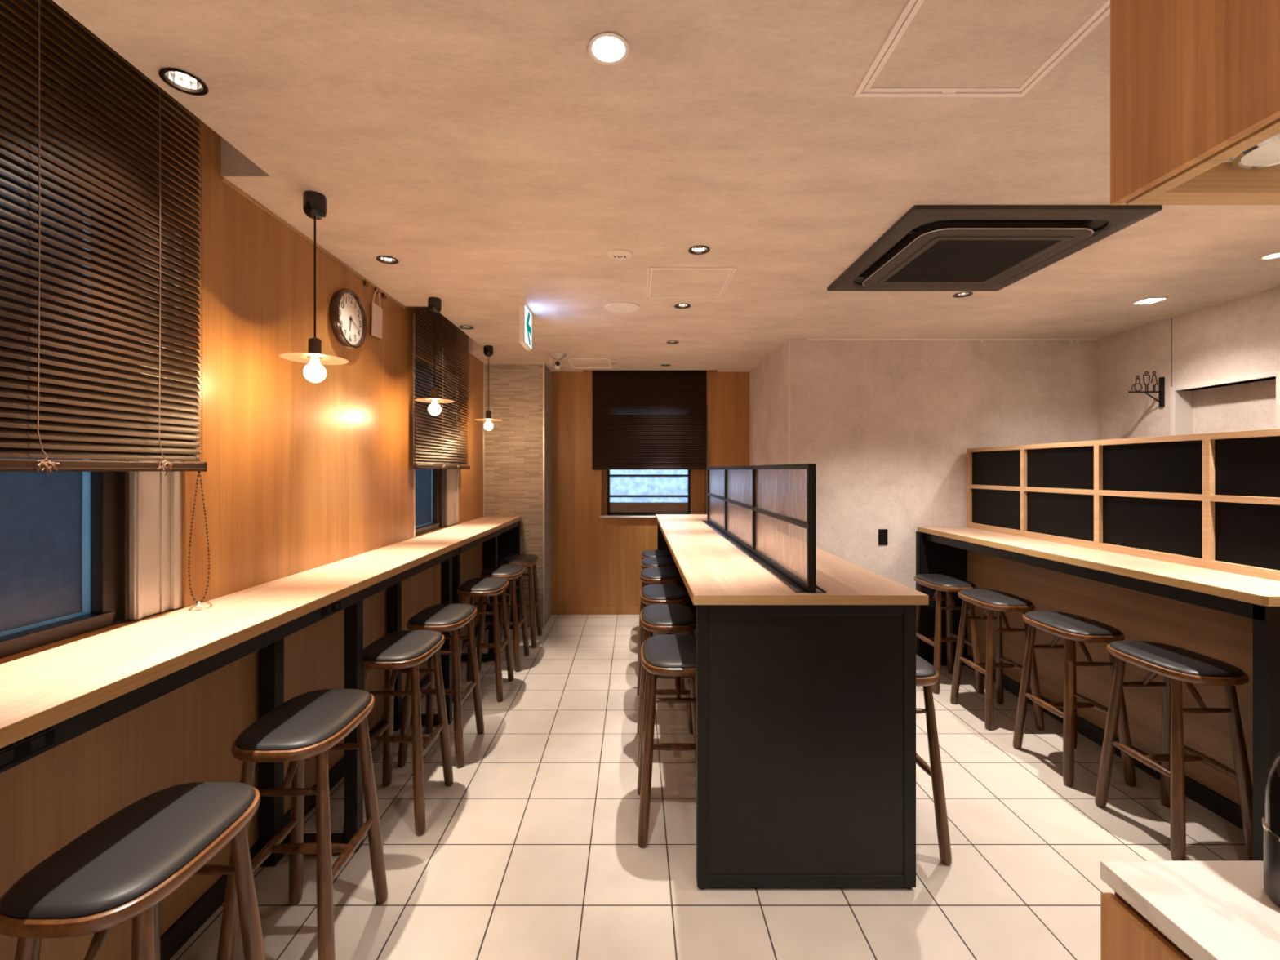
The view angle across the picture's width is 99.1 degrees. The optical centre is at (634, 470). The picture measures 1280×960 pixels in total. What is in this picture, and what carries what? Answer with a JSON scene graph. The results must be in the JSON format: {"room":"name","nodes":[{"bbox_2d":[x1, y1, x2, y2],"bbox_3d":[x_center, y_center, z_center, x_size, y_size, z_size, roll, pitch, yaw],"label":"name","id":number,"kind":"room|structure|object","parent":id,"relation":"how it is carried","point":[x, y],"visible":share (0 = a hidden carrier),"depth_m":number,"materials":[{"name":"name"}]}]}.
{"room":"restaurant","nodes":[
{"label":"restaurant","id":0,"kind":"room"},
{"bbox_2d":[0,0,483,959],"bbox_3d":[-1.529,0.145,1.482,0.240,2.651,8.165,0,0,0],"label":"wall","id":1,"kind":"structure","parent":0,"point":[302,474],"depth_m":1.99,"materials":[{"name":"brown wood"}]},
{"bbox_2d":[0,153,182,657],"bbox_3d":[-1.469,-0.159,0.706,0.102,1.181,2.012,0,0,0],"label":"window","id":2,"kind":"structure","parent":1,"relation":"in","point":[81,553],"depth_m":1.48,"materials":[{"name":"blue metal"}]},
{"bbox_2d":[0,0,209,610],"bbox_3d":[-1.342,-0.360,0.713,0.045,1.580,1.986,0,0,0],"label":"blind","id":3,"kind":"object","parent":2,"relation":"attached to","point":[51,411],"visible":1,"depth_m":1.35,"materials":[{"name":"brown wood"}]},
{"bbox_2d":[221,176,405,308],"bbox_3d":[-1.405,-0.994,2.600,0.007,0.011,1.480,0,0,0],"label":"trim","id":4,"kind":"structure","parent":1,"relation":"attached to","point":[223,179],"depth_m":2.28,"materials":[{"name":"brown wood"}]},
{"bbox_2d":[160,623,479,959],"bbox_3d":[-1.403,1.429,1.250,0.012,0.085,7.700,0,0,0],"label":"baseboard","id":5,"kind":"structure","parent":1,"relation":"attached to","point":[177,935],"depth_m":1.79,"materials":[{"name":"black"}]},
{"bbox_2d":[328,288,366,349],"bbox_3d":[-1.387,-0.733,2.655,0.041,0.284,0.284,0,0,0],"label":"wall clock","id":6,"kind":"object","parent":1,"relation":"attached to","point":[348,319],"visible":1,"depth_m":2.63,"materials":[{"name":"brown"}]},
{"bbox_2d":[413,313,415,537],"bbox_3d":[-1.407,-0.284,3.489,0.004,1.427,0.017,0,0,0],"label":"trim","id":7,"kind":"structure","parent":1,"relation":"attached to","point":[414,313],"depth_m":3.48,"materials":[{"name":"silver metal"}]},
{"bbox_2d":[415,358,459,534],"bbox_3d":[-1.469,-0.159,3.958,0.102,1.181,0.923,0,0,0],"label":"window","id":8,"kind":"structure","parent":1,"relation":"in","point":[437,491],"depth_m":4.05,"materials":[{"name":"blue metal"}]},
{"bbox_2d":[413,306,470,470],"bbox_3d":[-1.342,-0.572,3.892,0.044,1.155,1.079,0,0,0],"label":"blind","id":9,"kind":"object","parent":8,"relation":"attached to","point":[460,463],"visible":0.98,"depth_m":3.80,"materials":[{"name":"brown wood"}]},
{"bbox_2d":[483,363,544,627],"bbox_3d":[-1.125,0.236,5.100,0.567,2.470,0.012,0,0,0],"label":"trim","id":10,"kind":"structure","parent":1,"relation":"attached to","point":[483,363],"depth_m":5.09,"materials":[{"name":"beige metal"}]},
{"bbox_3d":[-1.399,-0.970,2.965,0.020,0.038,0.016,0,0,0],"label":"hook","id":11,"kind":"object","parent":1,"relation":"attached to","visible":0},
{"bbox_2d":[371,288,382,338],"bbox_3d":[-1.397,-0.850,2.960,0.008,0.266,0.120,0,0,0],"label":"tag","id":12,"kind":"object","parent":11,"relation":"hanging from","point":[376,318],"visible":1,"depth_m":2.95,"materials":[{"name":"white paper"}]},
{"bbox_2d":[544,364,551,626],"bbox_3d":[-0.850,0.236,5.335,0.007,2.470,0.459,0,0,0],"label":"wall","id":13,"kind":"structure","parent":0,"point":[548,373],"depth_m":5.34,"materials":[{"name":"grey stone"}]},
{"bbox_2d":[551,370,749,607],"bbox_3d":[0.213,0.145,5.715,2.118,2.651,0.300,0,0,0],"label":"wall","id":14,"kind":"structure","parent":0,"point":[596,560],"depth_m":5.57,"materials":[{"name":"brown wood"}]},
{"bbox_2d":[551,607,639,614],"bbox_3d":[0.163,1.433,5.559,2.018,0.075,0.012,0,0,0],"label":"baseboard","id":15,"kind":"structure","parent":14,"relation":"attached to","point":[555,611],"depth_m":5.55,"materials":[{"name":"brown wood"}]},
{"bbox_2d":[600,469,706,517],"bbox_3d":[0.196,-0.082,5.655,1.099,1.135,0.220,0,0,0],"label":"window","id":16,"kind":"structure","parent":14,"relation":"in","point":[625,493],"depth_m":5.72,"materials":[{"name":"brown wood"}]},
{"bbox_2d":[52,0,1279,372],"bbox_3d":[1.050,-1.100,1.508,5.400,0.200,8.615,0,0,0],"label":"ceiling","id":17,"kind":"structure","parent":0,"point":[482,148],"depth_m":1.77,"materials":[{"name":"paint"}]},
{"bbox_2d":[158,67,208,95],"bbox_3d":[-1.158,-1.032,1.404,0.099,0.075,0.099,0,0,0],"label":"recessed light","id":18,"kind":"object","parent":17,"relation":"in","point":[182,81],"visible":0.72,"depth_m":1.43,"materials":[{"name":"brown metal"}]},
{"bbox_2d":[279,191,348,382],"bbox_3d":[-1.165,-0.659,1.990,0.220,0.680,0.220,0,0,0],"label":"pendant lamp","id":19,"kind":"object","parent":17,"relation":"hanging from","point":[314,203],"visible":1,"depth_m":1.97,"materials":[{"name":"black"}]},
{"bbox_2d":[306,337,322,359],"bbox_3d":[-1.165,-0.445,1.990,0.048,0.075,0.048,0,0,0],"label":"socket","id":20,"kind":"object","parent":19,"relation":"attached to","point":[314,346],"depth_m":1.97,"materials":[{"name":"brown metal"}]},
{"bbox_2d":[376,255,399,264],"bbox_3d":[-1.174,-1.032,2.595,0.099,0.075,0.099,0,0,0],"label":"recessed light","id":21,"kind":"object","parent":17,"relation":"in","point":[385,260],"visible":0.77,"depth_m":2.62,"materials":[{"name":"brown metal"}]},
{"bbox_2d":[414,297,454,415],"bbox_3d":[-1.168,-0.659,3.190,0.220,0.680,0.220,0,0,0],"label":"pendant lamp","id":22,"kind":"object","parent":17,"relation":"hanging from","point":[434,304],"visible":1,"depth_m":3.17,"materials":[{"name":"black metal"}]},
{"bbox_2d":[431,387,439,400],"bbox_3d":[-1.168,-0.445,3.190,0.048,0.075,0.048,0,0,0],"label":"socket","id":23,"kind":"object","parent":22,"relation":"attached to","point":[434,391],"depth_m":3.17,"materials":[{"name":"brown metal"}]},
{"bbox_2d":[475,345,502,430],"bbox_3d":[-1.180,-0.659,4.410,0.220,0.680,0.220,0,0,0],"label":"pendant lamp","id":24,"kind":"object","parent":17,"relation":"hanging from","point":[487,349],"visible":1,"depth_m":4.39,"materials":[{"name":"black metal"}]},
{"bbox_2d":[519,303,531,350],"bbox_3d":[-0.674,-0.882,3.385,0.036,0.234,0.220,0,0,0],"label":"exit sign","id":25,"kind":"object","parent":17,"relation":"hanging from","point":[525,316],"visible":1,"depth_m":3.28,"materials":[{"name":"white plastic"}]},
{"bbox_2d":[548,351,566,369],"bbox_3d":[-0.665,-0.931,4.700,0.156,0.138,0.156,0,0,0],"label":"security camera","id":26,"kind":"object","parent":17,"relation":"attached to","point":[557,356],"visible":1,"depth_m":4.66,"materials":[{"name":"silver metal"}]},
{"bbox_2d":[567,358,612,368],"bbox_3d":[-0.410,-0.996,5.110,0.380,0.007,0.440,0,0,0],"label":"ceiling hatch","id":27,"kind":"object","parent":17,"relation":"attached to","point":[576,362],"visible":1,"depth_m":5.08,"materials":[{"name":"white paint"}]},
{"bbox_2d":[587,32,629,65],"bbox_3d":[-0.061,-1.032,1.295,0.099,0.075,0.099,0,0,0],"label":"recessed light","id":28,"kind":"object","parent":17,"relation":"in","point":[605,48],"visible":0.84,"depth_m":1.31,"materials":[{"name":"white plastic"}]},
{"bbox_2d":[593,36,623,54],"bbox_3d":[-0.061,-1.015,1.295,0.072,0.006,0.072,0,0,0],"label":"diffuser","id":29,"kind":"object","parent":28,"relation":"attached to","point":[606,45],"depth_m":1.31,"materials":[{"name":"white plastic"}]},
{"bbox_2d":[607,248,633,260],"bbox_3d":[-0.067,-0.993,2.526,0.120,0.014,0.120,0,0,0],"label":"smoke detector","id":30,"kind":"object","parent":17,"relation":"attached to","point":[615,254],"visible":1,"depth_m":2.51,"materials":[{"name":"white plastic"}]},
{"bbox_2d":[604,302,639,313],"bbox_3d":[-0.076,-0.995,3.354,0.220,0.008,0.220,0,0,0],"label":"ceiling speaker","id":31,"kind":"object","parent":17,"relation":"attached to","point":[615,307],"visible":1,"depth_m":3.33,"materials":[{"name":"white plastic"}]},
{"bbox_2d":[606,303,638,312],"bbox_3d":[-0.076,-0.994,3.354,0.194,0.005,0.194,0,0,0],"label":"grille","id":32,"kind":"object","parent":31,"relation":"attached to","point":[613,308],"depth_m":3.34,"materials":[{"name":"white plastic"}]},
{"bbox_2d":[591,370,706,469],"bbox_3d":[0.149,-0.567,5.513,1.154,1.127,0.039,0,0,0],"label":"blind","id":33,"kind":"object","parent":17,"relation":"hanging from","point":[642,420],"visible":0.89,"depth_m":5.52,"materials":[{"name":"black wood"}]},
{"bbox_2d":[674,303,690,308],"bbox_3d":[0.292,-1.032,3.325,0.099,0.075,0.099,0,0,0],"label":"recessed light","id":34,"kind":"object","parent":17,"relation":"in","point":[679,305],"visible":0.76,"depth_m":3.36,"materials":[{"name":"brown metal"}]},
{"bbox_2d":[645,266,736,297],"bbox_3d":[0.284,-0.996,2.922,0.436,0.007,0.465,0,0,0],"label":"ceiling hatch","id":35,"kind":"object","parent":17,"relation":"attached to","point":[664,282],"visible":1,"depth_m":2.90,"materials":[{"name":"white paint"}]},
{"bbox_2d":[688,245,710,254],"bbox_3d":[0.292,-1.032,2.477,0.099,0.075,0.099,0,0,0],"label":"recessed light","id":36,"kind":"object","parent":17,"relation":"in","point":[696,250],"visible":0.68,"depth_m":2.51,"materials":[{"name":"brown metal"}]},
{"bbox_2d":[952,292,973,297],"bbox_3d":[1.868,-1.032,3.109,0.099,0.075,0.099,0,0,0],"label":"recessed light","id":37,"kind":"object","parent":17,"relation":"in","point":[961,295],"visible":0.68,"depth_m":3.14,"materials":[{"name":"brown metal"}]},
{"bbox_2d":[853,0,1110,97],"bbox_3d":[0.808,-0.996,1.229,0.452,0.007,0.452,0,0,0],"label":"ceiling hatch","id":38,"kind":"object","parent":17,"relation":"attached to","point":[942,48],"visible":1,"depth_m":1.28,"materials":[{"name":"white paint"}]},
{"bbox_2d":[826,204,1162,291],"bbox_3d":[1.525,-0.978,2.530,0.940,0.042,0.940,0,0,0],"label":"air conditioner","id":39,"kind":"object","parent":17,"relation":"attached to","point":[931,247],"visible":1,"depth_m":2.33,"materials":[{"name":"grey plastic"}]},
{"bbox_2d":[879,236,1058,281],"bbox_3d":[1.525,-0.963,2.530,0.576,0.006,0.576,0,0,0],"label":"grille","id":40,"kind":"object","parent":39,"relation":"attached to","point":[938,259],"depth_m":2.48,"materials":[{"name":"black plastic"}]},
{"bbox_2d":[1132,297,1168,303],"bbox_3d":[3.030,-0.996,3.213,0.110,0.008,0.110,0,0,0],"label":"recessed light","id":41,"kind":"object","parent":17,"relation":"in","point":[1150,300],"visible":1,"depth_m":3.20,"materials":[{"name":"white plastic"}]},
{"bbox_2d":[1135,298,1164,303],"bbox_3d":[3.030,-0.993,3.213,0.092,0.002,0.092,0,0,0],"label":"diffuser","id":42,"kind":"object","parent":41,"relation":"attached to","point":[1145,300],"depth_m":3.21,"materials":[{"name":"white plastic"}]},
{"bbox_2d":[1110,0,1279,204],"bbox_3d":[1.253,-0.710,0.209,0.994,0.578,1.319,0,0,0],"label":"canopy","id":43,"kind":"object","parent":17,"relation":"hanging from","point":[1195,84],"visible":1,"depth_m":0.77,"materials":[{"name":"brown wood"}]},
{"bbox_2d":[1231,133,1279,168],"bbox_3d":[0.925,-0.459,0.775,0.104,0.012,0.104,0,0,0],"label":"lamp","id":44,"kind":"object","parent":43,"relation":"on","point":[1265,154],"depth_m":0.79,"materials":[{"name":"silver metal"}]},
{"bbox_2d":[1258,252,1279,260],"bbox_3d":[2.980,-1.032,2.543,0.099,0.075,0.099,0,0,0],"label":"recessed light","id":45,"kind":"object","parent":17,"relation":"in","point":[1273,255],"visible":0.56,"depth_m":2.57,"materials":[{"name":"white plastic"}]},
{"bbox_2d":[169,614,1249,959],"bbox_3d":[1.050,1.531,1.508,5.400,0.120,8.615,0,0,0],"label":"floor","id":46,"kind":"structure","parent":0,"point":[531,851],"depth_m":2.11,"materials":[{"name":"tile"}]},
{"bbox_2d":[0,782,266,959],"bbox_3d":[-1.010,1.109,1.130,0.329,0.726,0.416,0,0,0],"label":"bar stool","id":47,"kind":"object","parent":46,"relation":"on","point":[119,870],"visible":1,"depth_m":1.05,"materials":[{"name":"black leather"}]},
{"bbox_2d":[0,515,520,866],"bbox_3d":[-1.233,0.951,2.096,0.350,1.040,5.993,0,0,0],"label":"counter","id":48,"kind":"object","parent":46,"relation":"on","point":[51,698],"depth_m":1.68,"materials":[{"name":"brown wood"}]},
{"bbox_2d":[0,748,13,765],"bbox_3d":[-1.066,0.487,0.925,0.001,0.019,0.024,0,0,0],"label":"receptacle","id":49,"kind":"object","parent":48,"relation":"attached to","point":[6,755],"depth_m":0.93,"materials":[{"name":"black plastic"}]},
{"bbox_2d":[0,727,54,769],"bbox_3d":[-1.069,0.489,0.950,0.006,0.032,0.110,0,0,0],"label":"outlet","id":50,"kind":"object","parent":48,"relation":"attached to","point":[15,752],"depth_m":0.96,"materials":[{"name":"black plastic"}]},
{"bbox_2d":[30,734,44,751],"bbox_3d":[-1.066,0.487,0.975,0.001,0.019,0.024,0,0,0],"label":"receptacle","id":51,"kind":"object","parent":48,"relation":"attached to","point":[37,741],"depth_m":0.97,"materials":[{"name":"black plastic"}]},
{"bbox_2d":[0,515,520,728],"bbox_3d":[-1.234,0.448,2.096,0.348,0.034,5.993,0,0,0],"label":"countertop","id":52,"kind":"structure","parent":48,"relation":"on","point":[31,685],"depth_m":1.45,"materials":[{"name":"brown wood"}]},
{"bbox_2d":[322,600,341,617],"bbox_3d":[-1.069,0.489,1.930,0.006,0.032,0.110,0,0,0],"label":"outlet","id":53,"kind":"object","parent":48,"relation":"attached to","point":[333,606],"depth_m":1.92,"materials":[{"name":"black plastic"}]},
{"bbox_2d":[217,688,387,959],"bbox_3d":[-1.005,1.109,1.690,0.329,0.726,0.416,0,0,-1],"label":"bar stool","id":54,"kind":"object","parent":46,"relation":"on","point":[309,724],"visible":0.98,"depth_m":1.61,"materials":[{"name":"brown wood"}]},
{"bbox_2d":[235,688,371,751],"bbox_3d":[-1.005,0.757,1.690,0.282,0.022,0.398,0,0,-1],"label":"cushion","id":55,"kind":"object","parent":54,"relation":"on","point":[311,721],"depth_m":1.62,"materials":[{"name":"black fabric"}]},
{"bbox_2d":[343,630,453,835],"bbox_3d":[-1.012,1.109,2.380,0.329,0.726,0.416,0,0,0],"label":"bar stool","id":56,"kind":"object","parent":46,"relation":"on","point":[394,652],"visible":0.94,"depth_m":2.33,"materials":[{"name":"brown wood"}]},
{"bbox_2d":[363,630,442,662],"bbox_3d":[-1.012,0.757,2.380,0.282,0.022,0.398,0,0,0],"label":"cushion","id":57,"kind":"object","parent":56,"relation":"on","point":[405,646],"depth_m":2.32,"materials":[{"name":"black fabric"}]},
{"bbox_2d":[397,604,484,768],"bbox_3d":[-1.010,1.109,2.885,0.329,0.726,0.416,0,0,1],"label":"bar stool","id":58,"kind":"object","parent":46,"relation":"on","point":[449,618],"visible":0.91,"depth_m":2.77,"materials":[{"name":"brown wood"}]},
{"bbox_2d":[408,604,475,626],"bbox_3d":[-1.010,0.757,2.885,0.282,0.022,0.398,0,0,1],"label":"cushion","id":59,"kind":"object","parent":58,"relation":"on","point":[440,615],"depth_m":2.81,"materials":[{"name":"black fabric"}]},
{"bbox_2d":[452,577,514,702],"bbox_3d":[-1.005,1.109,3.640,0.329,0.726,0.416,0,0,-1],"label":"bar stool","id":60,"kind":"object","parent":46,"relation":"on","point":[482,587],"visible":0.88,"depth_m":3.53,"materials":[{"name":"brown wood"}]},
{"bbox_2d":[458,577,507,591],"bbox_3d":[-1.005,0.757,3.640,0.282,0.022,0.398,0,0,-1],"label":"cushion","id":61,"kind":"object","parent":60,"relation":"on","point":[482,584],"depth_m":3.56,"materials":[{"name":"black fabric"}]},
{"bbox_2d":[476,564,528,671],"bbox_3d":[-1.000,1.109,4.160,0.329,0.726,0.416,0,0,0],"label":"bar stool","id":62,"kind":"object","parent":46,"relation":"on","point":[508,571],"visible":0.81,"depth_m":4.02,"materials":[{"name":"brown wood"}]},
{"bbox_2d":[481,564,524,575],"bbox_3d":[-1.000,0.757,4.160,0.282,0.022,0.398,0,0,0],"label":"cushion","id":63,"kind":"object","parent":62,"relation":"on","point":[508,569],"depth_m":4.07,"materials":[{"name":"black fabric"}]},
{"bbox_2d":[484,364,542,627],"bbox_3d":[-1.131,0.235,5.332,0.556,2.471,0.465,0,0,0],"label":"wall pier","id":64,"kind":"object","parent":46,"relation":"on","point":[513,446],"visible":0.64,"depth_m":5.10,"materials":[{"name":"tile"}]},
{"bbox_2d":[498,554,542,648],"bbox_3d":[-0.985,1.109,4.690,0.329,0.726,0.416,0,0,-2],"label":"bar stool","id":65,"kind":"object","parent":46,"relation":"on","point":[525,560],"visible":0.76,"depth_m":4.56,"materials":[{"name":"brown wood"}]},
{"bbox_2d":[501,554,537,563],"bbox_3d":[-0.985,0.757,4.690,0.282,0.022,0.398,0,0,-2],"label":"cushion","id":66,"kind":"object","parent":65,"relation":"on","point":[514,558],"depth_m":4.60,"materials":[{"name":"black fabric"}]},
{"bbox_2d":[639,549,673,622],"bbox_3d":[0.206,1.109,4.965,0.329,0.726,0.416,0,0,0],"label":"bar stool","id":67,"kind":"object","parent":46,"relation":"on","point":[652,553],"visible":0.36,"depth_m":4.90,"materials":[{"name":"black leather"}]},
{"bbox_2d":[641,549,672,557],"bbox_3d":[0.206,0.757,4.965,0.282,0.022,0.398,0,0,0],"label":"cushion","id":68,"kind":"object","parent":67,"relation":"on","point":[652,553],"depth_m":4.87,"materials":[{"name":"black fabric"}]},
{"bbox_2d":[638,556,676,640],"bbox_3d":[0.198,1.109,4.530,0.329,0.726,0.416,0,0,0],"label":"bar stool","id":69,"kind":"object","parent":46,"relation":"on","point":[653,562],"visible":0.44,"depth_m":4.43,"materials":[{"name":"brown wood"}]},
{"bbox_2d":[641,556,675,566],"bbox_3d":[0.198,0.757,4.530,0.282,0.022,0.398,0,0,0],"label":"cushion","id":70,"kind":"object","parent":69,"relation":"on","point":[653,561],"depth_m":4.43,"materials":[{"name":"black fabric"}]},
{"bbox_2d":[637,567,680,662],"bbox_3d":[0.188,1.109,4.030,0.329,0.726,0.416,0,0,0],"label":"bar stool","id":71,"kind":"object","parent":46,"relation":"on","point":[660,575],"visible":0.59,"depth_m":3.90,"materials":[{"name":"black leather"}]},
{"bbox_2d":[640,567,679,579],"bbox_3d":[0.188,0.757,4.030,0.282,0.022,0.398,0,0,0],"label":"cushion","id":72,"kind":"object","parent":71,"relation":"on","point":[650,573],"depth_m":3.94,"materials":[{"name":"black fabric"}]},
{"bbox_2d":[636,584,688,717],"bbox_3d":[0.182,1.109,3.410,0.329,0.726,0.416,0,0,-1],"label":"bar stool","id":73,"kind":"object","parent":46,"relation":"on","point":[650,594],"visible":0.48,"depth_m":3.32,"materials":[{"name":"brown wood"}]},
{"bbox_2d":[640,584,687,599],"bbox_3d":[0.182,0.757,3.410,0.282,0.022,0.398,0,0,-1],"label":"cushion","id":74,"kind":"object","parent":73,"relation":"on","point":[650,592],"depth_m":3.33,"materials":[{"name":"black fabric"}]},
{"bbox_2d":[636,604,696,766],"bbox_3d":[0.178,1.109,2.880,0.329,0.726,0.416,0,0,0],"label":"bar stool","id":75,"kind":"object","parent":46,"relation":"on","point":[668,619],"visible":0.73,"depth_m":2.76,"materials":[{"name":"brown wood"}]},
{"bbox_2d":[641,604,696,626],"bbox_3d":[0.178,0.757,2.880,0.282,0.022,0.398,0,0,0],"label":"cushion","id":76,"kind":"object","parent":75,"relation":"on","point":[654,615],"depth_m":2.80,"materials":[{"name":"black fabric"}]},
{"bbox_2d":[637,634,696,848],"bbox_3d":[0.176,1.109,2.310,0.329,0.726,0.416,0,0,0],"label":"bar stool","id":77,"kind":"object","parent":46,"relation":"on","point":[666,656],"visible":0.57,"depth_m":2.17,"materials":[{"name":"brown wood"}]},
{"bbox_2d":[643,634,696,668],"bbox_3d":[0.176,0.757,2.310,0.282,0.022,0.398,0,0,0],"label":"cushion","id":78,"kind":"object","parent":77,"relation":"on","point":[664,651],"depth_m":2.24,"materials":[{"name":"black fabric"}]},
{"bbox_2d":[655,514,928,889],"bbox_3d":[0.608,0.948,3.590,0.809,1.046,3.420,0,0,0],"label":"counter","id":79,"kind":"object","parent":46,"relation":"on","point":[806,701],"depth_m":1.91,"materials":[{"name":"brown wood"}]},
{"bbox_2d":[706,463,816,592],"bbox_3d":[0.622,0.203,3.246,0.028,0.451,2.668,0,0,0],"label":"screen","id":80,"kind":"object","parent":79,"relation":"on","point":[810,584],"visible":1,"depth_m":2.41,"materials":[{"name":"black metal"}]},
{"bbox_2d":[655,514,926,595],"bbox_3d":[0.608,0.448,3.590,0.805,0.034,3.416,0,0,0],"label":"countertop","id":81,"kind":"structure","parent":79,"relation":"on","point":[711,565],"depth_m":2.49,"materials":[{"name":"brown wood"}]},
{"bbox_2d":[915,653,951,866],"bbox_3d":[1.020,1.109,2.215,0.329,0.726,0.416,0,0,0],"label":"bar stool","id":82,"kind":"object","parent":46,"relation":"on","point":[926,675],"visible":0.2,"depth_m":2.05,"materials":[{"name":"brown wood"}]},
{"bbox_2d":[915,653,936,677],"bbox_3d":[1.020,0.757,2.215,0.282,0.022,0.398,0,0,0],"label":"cushion","id":83,"kind":"object","parent":82,"relation":"on","point":[924,668],"depth_m":2.06,"materials":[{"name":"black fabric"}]},
{"bbox_2d":[913,573,984,693],"bbox_3d":[2.135,1.109,3.770,0.329,0.726,0.416,0,0,0],"label":"bar stool","id":84,"kind":"object","parent":46,"relation":"on","point":[948,584],"visible":0.84,"depth_m":3.64,"materials":[{"name":"brown wood"}]},
{"bbox_2d":[915,573,974,586],"bbox_3d":[2.135,0.757,3.770,0.282,0.022,0.398,0,0,0],"label":"cushion","id":85,"kind":"object","parent":84,"relation":"on","point":[927,580],"depth_m":3.71,"materials":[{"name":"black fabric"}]},
{"bbox_2d":[950,588,1044,730],"bbox_3d":[2.155,1.109,3.270,0.329,0.726,0.416,0,0,0],"label":"bar stool","id":86,"kind":"object","parent":46,"relation":"on","point":[991,600],"visible":0.96,"depth_m":3.18,"materials":[{"name":"brown wood"}]},
{"bbox_2d":[960,588,1033,606],"bbox_3d":[2.155,0.757,3.270,0.282,0.022,0.398,0,0,0],"label":"cushion","id":87,"kind":"object","parent":86,"relation":"on","point":[981,597],"depth_m":3.21,"materials":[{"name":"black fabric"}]},
{"bbox_2d":[1013,611,1136,786],"bbox_3d":[2.170,1.109,2.720,0.329,0.726,0.416,0,0,0],"label":"bar stool","id":88,"kind":"object","parent":46,"relation":"on","point":[1073,628],"visible":0.97,"depth_m":2.59,"materials":[{"name":"brown wood"}]},
{"bbox_2d":[1024,611,1122,635],"bbox_3d":[2.170,0.757,2.720,0.282,0.022,0.398,0,0,0],"label":"cushion","id":89,"kind":"object","parent":88,"relation":"on","point":[1063,624],"depth_m":2.66,"materials":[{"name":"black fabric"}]},
{"bbox_2d":[915,526,1279,860],"bbox_3d":[2.317,0.951,3.005,0.365,1.040,2.286,0,0,0],"label":"counter","id":90,"kind":"object","parent":46,"relation":"on","point":[943,550],"depth_m":2.33,"materials":[{"name":"brown wood"}]},
{"bbox_2d":[918,526,1279,606],"bbox_3d":[2.326,0.448,3.006,0.348,0.034,2.284,0,0,0],"label":"countertop","id":91,"kind":"structure","parent":90,"relation":"on","point":[1242,583],"depth_m":2.51,"materials":[{"name":"brown wood"}]},
{"bbox_2d":[965,428,1279,830],"bbox_3d":[2.543,0.655,2.532,0.114,1.632,3.164,0,0,0],"label":"partition","id":92,"kind":"object","parent":46,"relation":"on","point":[1211,500],"depth_m":2.69,"materials":[{"name":"brown wood"}]},
{"bbox_2d":[1094,640,1253,860],"bbox_3d":[2.185,1.109,2.220,0.329,0.726,0.416,0,0,0],"label":"bar stool","id":93,"kind":"object","parent":46,"relation":"on","point":[1176,664],"visible":0.98,"depth_m":2.10,"materials":[{"name":"brown wood"}]},
{"bbox_2d":[1109,640,1244,676],"bbox_3d":[2.185,0.757,2.220,0.282,0.022,0.398,0,0,0],"label":"cushion","id":94,"kind":"object","parent":93,"relation":"on","point":[1175,661],"depth_m":2.16,"materials":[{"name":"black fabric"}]},
{"bbox_2d":[1100,860,1279,959],"bbox_3d":[1.245,1.046,0.209,1.010,0.850,1.319,0,0,0],"label":"counter","id":95,"kind":"object","parent":46,"relation":"on","point":[1157,909],"visible":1,"depth_m":0.80,"materials":[{"name":"wood"}]},
{"bbox_2d":[1262,751,1279,907],"bbox_3d":[0.989,0.482,0.748,0.172,0.278,0.139,0,0,33],"label":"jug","id":96,"kind":"object","parent":95,"relation":"on","point":[1271,820],"visible":1,"depth_m":0.78,"materials":[{"name":"black"}]},
{"bbox_2d":[749,338,788,535],"bbox_3d":[1.232,0.235,4.957,0.120,2.471,1.615,0,0,0],"label":"wall","id":97,"kind":"structure","parent":0,"point":[768,380],"depth_m":4.69,"materials":[{"name":"paint"}]},
{"bbox_2d":[790,338,1097,589],"bbox_3d":[2.446,0.235,4.224,2.548,2.471,0.151,0,0,0],"label":"wall","id":98,"kind":"structure","parent":0,"point":[888,427],"depth_m":4.15,"materials":[{"name":"paint"}]},
{"bbox_2d":[788,338,790,536],"bbox_3d":[1.175,0.236,4.146,0.014,2.470,0.005,0,0,0],"label":"trim","id":99,"kind":"structure","parent":98,"relation":"attached to","point":[788,339],"depth_m":4.14,"materials":[{"name":"white paint"}]},
{"bbox_2d":[878,528,887,545],"bbox_3d":[1.885,0.508,4.145,0.070,0.120,0.008,0,0,0],"label":"wall outlet","id":100,"kind":"object","parent":98,"relation":"attached to","point":[882,533],"visible":1,"depth_m":4.14,"materials":[{"name":"black plastic"}]},
{"bbox_2d":[805,338,1098,339],"bbox_3d":[2.410,-0.994,4.146,2.217,0.011,0.007,0,0,0],"label":"trim","id":101,"kind":"structure","parent":98,"relation":"attached to","point":[806,339],"depth_m":4.14,"materials":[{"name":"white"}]},
{"bbox_2d":[1097,286,1279,439],"bbox_3d":[3.630,0.235,0.775,0.220,2.471,6.750,0,0,0],"label":"wall","id":102,"kind":"structure","parent":0,"point":[1241,336],"depth_m":3.53,"materials":[{"name":"paint"}]},
{"bbox_2d":[1128,371,1164,407],"bbox_3d":[3.408,-0.540,3.640,0.225,0.238,0.028,0,0,0],"label":"restroom sign","id":103,"kind":"object","parent":102,"relation":"attached to","point":[1161,384],"visible":1,"depth_m":3.64,"materials":[{"name":"black metal"}]},
{"bbox_2d":[1170,369,1279,435],"bbox_3d":[3.583,0.464,3.265,0.154,2.015,0.620,0,0,0],"label":"wall niche","id":104,"kind":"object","parent":102,"relation":"in","point":[1255,405],"depth_m":3.32,"materials":[{"name":"white paint"}]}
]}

